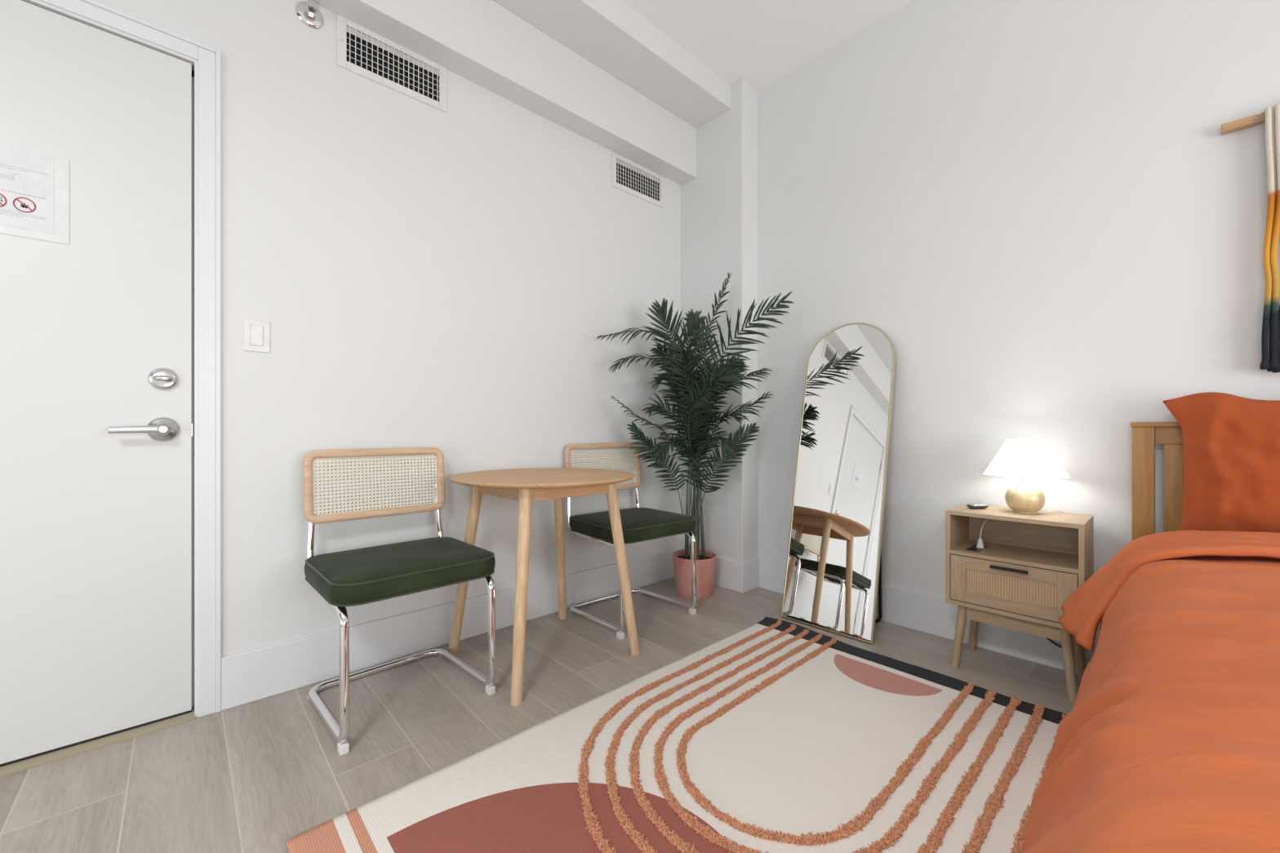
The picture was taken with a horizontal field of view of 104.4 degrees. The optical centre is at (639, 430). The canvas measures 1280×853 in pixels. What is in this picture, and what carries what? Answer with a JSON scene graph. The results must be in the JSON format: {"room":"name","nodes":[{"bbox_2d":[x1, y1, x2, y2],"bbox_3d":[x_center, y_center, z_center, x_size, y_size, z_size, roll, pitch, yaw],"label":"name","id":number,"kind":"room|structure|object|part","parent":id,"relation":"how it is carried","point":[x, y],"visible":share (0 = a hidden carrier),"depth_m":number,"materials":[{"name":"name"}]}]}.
{"room":"studio apartment","nodes":[
{"label":"studio apartment","id":0,"kind":"room"},
{"bbox_2d":[95,0,681,657],"bbox_3d":[-1.657,-0.535,1.462,5.700,2.900,0.150,0,0,-43],"label":"wall","id":1,"kind":"structure","parent":0,"point":[422,274],"depth_m":2.01,"materials":[{"name":"paint"}]},
{"bbox_2d":[0,0,192,766],"bbox_3d":[-1.753,-0.134,1.258,0.918,2.064,0.111,0,0,-43],"label":"door","id":2,"kind":"structure","parent":1,"relation":"in","point":[96,425],"depth_m":1.44,"materials":[{"name":"paint"}]},
{"bbox_2d":[0,143,69,244],"bbox_3d":[-1.737,-0.642,1.288,0.337,0.237,0.004,0,0,-43],"label":"notice","id":3,"kind":"object","parent":2,"relation":"attached to","point":[34,187],"visible":1,"depth_m":1.36,"materials":[{"name":"paper"}]},
{"bbox_3d":[-1.472,-0.002,1.459,0.124,0.025,0.025,0,0,-43],"label":"lever","id":4,"kind":"part","parent":2,"relation":"part of","materials":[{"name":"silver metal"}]},
{"bbox_2d":[0,706,194,777],"bbox_3d":[-1.793,0.907,1.309,0.917,0.016,0.150,0,0,-43],"label":"threshold","id":5,"kind":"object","parent":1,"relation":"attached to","point":[26,764],"depth_m":1.43,"materials":[{"name":"wood"}]},
{"bbox_2d":[22,0,221,717],"bbox_3d":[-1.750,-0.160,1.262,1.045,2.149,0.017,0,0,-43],"label":"trim","id":6,"kind":"structure","parent":1,"relation":"attached to","point":[209,58],"depth_m":1.59,"materials":[{"name":"paint"}]},
{"bbox_2d":[243,318,270,352],"bbox_3d":[-1.300,-0.320,1.684,0.072,0.108,0.010,0,0,-43],"label":"light switch","id":7,"kind":"object","parent":1,"relation":"attached to","point":[256,333],"visible":1,"depth_m":1.68,"materials":[{"name":"white plastic"}]},
{"bbox_2d":[295,0,324,29],"bbox_3d":[-1.170,-1.497,1.767,0.087,0.087,0.066,0,0,-43],"label":"sprinkler","id":8,"kind":"object","parent":1,"relation":"attached to","point":[308,12],"visible":1,"depth_m":1.77,"materials":[{"name":"silver metal"}]},
{"bbox_2d":[336,13,446,112],"bbox_3d":[-0.978,-1.454,1.984,0.410,0.188,0.008,0,0,-43],"label":"air vent","id":9,"kind":"object","parent":1,"relation":"in","point":[369,55],"visible":1,"depth_m":1.97,"materials":[{"name":"metal"}]},
{"bbox_2d":[221,547,682,711],"bbox_3d":[-0.551,0.829,2.375,2.228,0.172,0.014,0,0,-43],"label":"baseboard","id":10,"kind":"structure","parent":1,"relation":"attached to","point":[255,674],"depth_m":1.98,"materials":[{"name":"paint"}]},
{"bbox_2d":[611,151,663,208],"bbox_3d":[-0.005,-1.447,2.886,0.410,0.188,0.008,0,0,-43],"label":"air vent","id":11,"kind":"object","parent":1,"relation":"in","point":[628,176],"visible":1,"depth_m":2.87,"materials":[{"name":"metal"}]},
{"bbox_2d":[315,0,696,185],"bbox_3d":[-1.619,-1.699,1.308,5.245,0.302,0.127,0,0,-43],"label":"ceiling beam","id":12,"kind":"structure","parent":0,"point":[483,42],"depth_m":2.29,"materials":[{"name":"paint"}]},
{"bbox_2d":[0,577,1080,852],"bbox_3d":[-0.076,0.975,-0.243,5.700,0.120,4.800,0,0,-43],"label":"floor","id":13,"kind":"structure","parent":0,"point":[255,776],"depth_m":1.49,"materials":[{"name":"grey wood"}]},
{"bbox_2d":[302,447,496,755],"bbox_3d":[-0.831,0.492,1.719,0.508,0.845,0.504,0,0,-44],"label":"dining chair","id":14,"kind":"object","parent":13,"relation":"on","point":[369,575],"visible":1,"depth_m":1.71,"materials":[{"name":"silver metal"}]},
{"bbox_3d":[-0.983,0.199,1.875,0.489,0.257,0.039,0,0,-44],"label":"backrest frame","id":15,"kind":"part","parent":14,"relation":"part of","materials":[{"name":"brown wood"}]},
{"bbox_3d":[-0.986,0.199,1.878,0.438,0.206,0.026,0,0,-44],"label":"cane panel","id":16,"kind":"part","parent":14,"relation":"part of","materials":[{"name":"beige wicker"}]},
{"bbox_3d":[-0.817,0.460,1.705,0.508,0.075,0.464,0,0,-44],"label":"seat","id":17,"kind":"part","parent":14,"relation":"part of","materials":[{"name":"green fabric"}]},
{"bbox_2d":[448,467,639,706],"bbox_3d":[-0.387,0.548,2.030,0.732,0.733,0.732,0,0,-43],"label":"round table","id":18,"kind":"object","parent":13,"relation":"on","point":[525,486],"visible":0.98,"depth_m":1.98,"materials":[{"name":"brown wood"}]},
{"bbox_3d":[-0.716,0.558,2.045,0.148,0.714,0.047,0,0,-3],"label":"leg","id":19,"kind":"part","parent":18,"relation":"part of","materials":[{"name":"brown wood"}]},
{"bbox_3d":[-0.413,0.558,1.718,0.047,0.714,0.148,0,0,7],"label":"leg","id":20,"kind":"part","parent":18,"relation":"part of","materials":[{"name":"brown wood"}]},
{"bbox_3d":[-0.377,0.558,2.359,0.047,0.714,0.148,0,0,7],"label":"leg","id":21,"kind":"part","parent":18,"relation":"part of","materials":[{"name":"brown wood"}]},
{"bbox_3d":[-0.074,0.558,2.032,0.148,0.714,0.047,0,0,-3],"label":"leg","id":22,"kind":"part","parent":18,"relation":"part of","materials":[{"name":"brown wood"}]},
{"bbox_2d":[564,442,697,639],"bbox_3d":[-0.050,0.492,2.489,0.508,0.845,0.504,0,0,-40],"label":"dining chair","id":23,"kind":"object","parent":13,"relation":"on","point":[638,524],"visible":0.7,"depth_m":2.45,"materials":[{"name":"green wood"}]},
{"bbox_3d":[-0.190,0.199,2.656,0.489,0.257,0.039,0,0,-40],"label":"backrest frame","id":24,"kind":"part","parent":23,"relation":"part of","materials":[{"name":"brown wood"}]},
{"bbox_3d":[-0.192,0.199,2.659,0.438,0.206,0.026,0,0,-40],"label":"cane panel","id":25,"kind":"part","parent":23,"relation":"part of","materials":[{"name":"beige wicker"}]},
{"bbox_3d":[-0.037,0.460,2.473,0.508,0.075,0.464,0,0,-40],"label":"seat","id":26,"kind":"part","parent":23,"relation":"part of","materials":[{"name":"green fabric"}]},
{"bbox_2d":[285,617,1068,852],"bbox_3d":[0.323,0.897,1.307,1.909,0.026,1.192,0,0,-43],"label":"area rug","id":27,"kind":"object","parent":13,"relation":"on","point":[771,735],"visible":0.96,"depth_m":1.31,"materials":[{"name":"white carpet"}]},
{"bbox_2d":[596,271,793,599],"bbox_3d":[0.325,0.033,2.667,0.970,1.765,0.659,0,0,18],"label":"potted palm","id":28,"kind":"object","parent":13,"relation":"on","point":[698,414],"visible":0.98,"depth_m":2.63,"materials":[{"name":"green plant"}]},
{"bbox_2d":[671,549,716,599],"bbox_3d":[0.304,0.805,2.780,0.248,0.219,0.248,0,0,-43],"label":"pot","id":29,"kind":"object","parent":28,"relation":"attached to","point":[705,560],"depth_m":2.69,"materials":[{"name":"pink ceramic"}]},
{"bbox_2d":[781,322,895,644],"bbox_3d":[0.952,0.191,2.375,0.319,1.447,0.432,0,0,-44],"label":"floor mirror","id":30,"kind":"object","parent":13,"relation":"on","point":[833,580],"visible":1,"depth_m":2.35,"materials":[{"name":"gold metal"}]},
{"bbox_2d":[945,503,1093,704],"bbox_3d":[1.417,0.614,1.865,0.285,0.603,0.404,0,0,-43],"label":"nightstand","id":31,"kind":"object","parent":13,"relation":"on","point":[1028,566],"visible":0.84,"depth_m":1.83,"materials":[{"name":"brown wood"}]},
{"bbox_3d":[1.291,0.491,2.014,0.267,0.328,0.015,0,0,-43],"label":"panel","id":32,"kind":"part","parent":31,"relation":"part of","materials":[{"name":"brown wood"}]},
{"bbox_3d":[1.235,0.792,1.915,0.061,0.245,0.033,0,0,3],"label":"leg","id":33,"kind":"part","parent":31,"relation":"part of","materials":[{"name":"brown wood"}]},
{"bbox_3d":[1.393,0.792,2.062,0.033,0.245,0.061,0,0,2],"label":"leg","id":34,"kind":"part","parent":31,"relation":"part of","materials":[{"name":"brown wood"}]},
{"bbox_3d":[1.323,0.463,1.946,0.132,0.002,0.043,0,0,-43],"label":"outlet panel","id":35,"kind":"part","parent":31,"relation":"part of","materials":[{"name":"black plastic"}]},
{"bbox_2d":[966,503,988,509],"bbox_3d":[1.336,0.302,1.963,0.076,0.019,0.038,0,0,-3],"label":"remote control","id":36,"kind":"object","parent":31,"relation":"on","point":[974,506],"visible":1,"depth_m":1.95,"materials":[{"name":"plastic"}]},
{"bbox_2d":[976,518,987,548],"bbox_3d":[1.384,0.400,1.972,0.132,0.124,0.028,0,0,-27],"label":"plug","id":37,"kind":"object","parent":31,"relation":"on","point":[980,544],"visible":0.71,"depth_m":1.94,"materials":[{"name":"white plastic"}]},
{"bbox_3d":[1.391,0.384,1.969,0.122,0.091,0.016,0,0,-27],"label":"plug cord","id":38,"kind":"part","parent":37,"relation":"part of","materials":[{"name":"white plastic"}]},
{"bbox_3d":[1.319,0.498,1.774,0.019,0.010,0.111,0,0,-43],"label":"drawer handle","id":39,"kind":"part","parent":31,"relation":"part of","materials":[{"name":"black metal"}]},
{"bbox_3d":[1.330,0.564,1.784,0.004,0.080,0.266,0,0,-43],"label":"rattan panel","id":40,"kind":"part","parent":31,"relation":"part of","materials":[{"name":"beige wicker"}]},
{"bbox_3d":[1.331,0.628,1.786,0.016,0.048,0.266,0,0,-43],"label":"drawer rail","id":41,"kind":"part","parent":31,"relation":"part of","materials":[{"name":"brown wood"}]},
{"bbox_3d":[1.331,0.502,1.786,0.016,0.043,0.266,0,0,-43],"label":"drawer rail","id":42,"kind":"part","parent":31,"relation":"part of","materials":[{"name":"brown wood"}]},
{"bbox_2d":[982,437,1070,514],"bbox_3d":[1.456,0.182,1.877,0.261,0.304,0.261,0,0,-43],"label":"table lamp","id":43,"kind":"object","parent":31,"relation":"on","point":[1024,459],"visible":0.99,"depth_m":1.82,"materials":[{"name":"white fabric"}]},
{"bbox_2d":[1019,478,1029,484],"bbox_3d":[1.456,0.187,1.877,0.032,0.050,0.032,0,0,-43],"label":"socket","id":44,"kind":"object","parent":43,"relation":"attached to","point":[1023,481],"depth_m":1.87,"materials":[{"name":"white plastic"}]},
{"bbox_3d":[1.456,0.103,1.877,0.261,0.143,0.261,0,0,-43],"label":"lamp shade","id":45,"kind":"part","parent":43,"relation":"part of","materials":[{"name":"white fabric"}]},
{"bbox_3d":[1.548,0.316,1.857,0.136,0.035,0.020,0,0,-11],"label":"lamp cord","id":46,"kind":"part","parent":43,"relation":"part of","materials":[{"name":"white plastic"}]},
{"bbox_2d":[1045,637,1062,648],"bbox_3d":[1.590,0.752,1.888,0.011,0.151,0.177,0,0,-43],"label":"power cable","id":47,"kind":"object","parent":31,"relation":"hanging from","point":[1049,639],"visible":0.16,"depth_m":1.90,"materials":[{"name":"black plastic"}]},
{"bbox_3d":[1.453,0.792,1.680,0.033,0.245,0.061,0,0,2],"label":"leg","id":48,"kind":"part","parent":31,"relation":"part of","materials":[{"name":"brown wood"}]},
{"bbox_3d":[1.611,0.792,1.827,0.061,0.245,0.033,0,0,3],"label":"leg","id":49,"kind":"part","parent":31,"relation":"part of","materials":[{"name":"brown wood"}]},
{"bbox_3d":[1.555,0.491,1.728,0.267,0.328,0.015,0,0,-43],"label":"panel","id":50,"kind":"part","parent":31,"relation":"part of","materials":[{"name":"brown wood"}]},
{"bbox_2d":[1130,422,1183,540],"bbox_3d":[1.464,0.444,0.523,2.064,0.942,1.432,0,0,-43],"label":"headboard","id":51,"kind":"object","parent":13,"relation":"on","point":[1145,435],"visible":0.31,"depth_m":1.68,"materials":[{"name":"brown wood"}]},
{"bbox_3d":[1.736,0.452,1.710,0.043,0.926,0.055,0,0,-43],"label":"headboard post","id":52,"kind":"part","parent":51,"relation":"part of","materials":[{"name":"brown wood"}]},
{"bbox_3d":[1.449,0.483,0.510,1.970,0.261,1.250,0,0,-43],"label":"mattress","id":53,"kind":"object","parent":51,"relation":"on","visible":0},
{"bbox_2d":[1020,529,1279,852],"bbox_3d":[1.330,0.575,0.410,1.820,0.639,1.706,0,0,-43],"label":"duvet","id":54,"kind":"object","parent":53,"relation":"on","point":[1169,742],"visible":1,"depth_m":0.68,"materials":[{"name":"fabric"}]},
{"bbox_2d":[1162,391,1279,533],"bbox_3d":[1.930,0.113,1.300,0.184,0.464,0.775,0,0,-43],"label":"pillow","id":55,"kind":"object","parent":53,"relation":"on","point":[1231,442],"visible":0.9,"depth_m":1.46,"materials":[{"name":"fabric"}]},
{"bbox_2d":[492,0,730,128],"bbox_3d":[-1.531,-1.917,1.213,5.245,0.135,0.387,0,0,-43],"label":"ceiling beam","id":56,"kind":"structure","parent":0,"point":[611,35],"depth_m":2.44,"materials":[{"name":"paint"}]},
{"bbox_2d":[681,78,757,561],"bbox_3d":[0.476,-0.535,3.020,0.155,2.900,0.465,0,0,-43],"label":"column","id":57,"kind":"structure","parent":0,"point":[719,206],"depth_m":2.88,"materials":[{"name":"paint"}]},
{"bbox_2d":[681,547,744,593],"bbox_3d":[0.423,0.829,2.952,0.014,0.172,0.465,0,0,-43],"label":"baseboard","id":58,"kind":"structure","parent":57,"relation":"attached to","point":[729,574],"depth_m":2.84,"materials":[{"name":"paint"}]},
{"bbox_2d":[742,557,759,592],"bbox_3d":[0.638,0.829,2.844,0.155,0.172,0.014,0,0,-43],"label":"baseboard","id":59,"kind":"structure","parent":57,"relation":"attached to","point":[752,566],"depth_m":2.83,"materials":[{"name":"paint"}]},
{"bbox_2d":[622,0,911,90],"bbox_3d":[-0.076,-2.045,-0.243,5.700,0.120,4.800,0,0,-43],"label":"ceiling","id":60,"kind":"structure","parent":0,"point":[758,42],"depth_m":2.44,"materials":[{"name":"paint"}]},
{"bbox_2d":[757,0,1279,632],"bbox_3d":[2.010,-0.535,1.589,0.150,2.900,4.650,0,0,-43],"label":"wall","id":61,"kind":"structure","parent":0,"point":[1047,218],"depth_m":2.00,"materials":[{"name":"paint"}]},
{"bbox_2d":[759,557,1099,674],"bbox_3d":[2.062,0.829,1.412,0.014,0.172,4.021,0,0,-43],"label":"baseboard","id":62,"kind":"structure","parent":61,"relation":"attached to","point":[922,612],"depth_m":2.19,"materials":[{"name":"paint"}]},
{"bbox_2d":[1220,103,1279,373],"bbox_3d":[2.091,-0.581,1.337,0.050,0.814,0.682,0,0,-43],"label":"wall hanging","id":63,"kind":"object","parent":61,"relation":"hanging from","point":[1270,338],"depth_m":1.50,"materials":[{"name":"multicoloured fabric"}]},
{"bbox_3d":[2.101,-0.966,1.345,0.024,0.025,0.682,0,0,-43],"label":"rod","id":64,"kind":"part","parent":63,"relation":"part of","materials":[{"name":"brown wood"}]},
{"bbox_3d":[1.914,-0.587,1.514,0.030,0.803,0.028,0,0,-43],"label":"cord","id":65,"kind":"part","parent":63,"relation":"part of","materials":[{"name":"fabric"}]},
{"bbox_3d":[1.926,-0.583,1.511,0.021,0.808,0.020,0,0,-43],"label":"cord","id":66,"kind":"part","parent":63,"relation":"part of","materials":[{"name":"fabric"}]},
{"bbox_3d":[1.925,-0.587,1.501,0.030,0.802,0.028,0,0,-43],"label":"cord","id":67,"kind":"part","parent":63,"relation":"part of","materials":[{"name":"fabric"}]},
{"bbox_3d":[1.938,-0.581,1.497,0.021,0.812,0.038,0,0,-43],"label":"cord","id":68,"kind":"part","parent":63,"relation":"part of","materials":[{"name":"fabric"}]}
]}

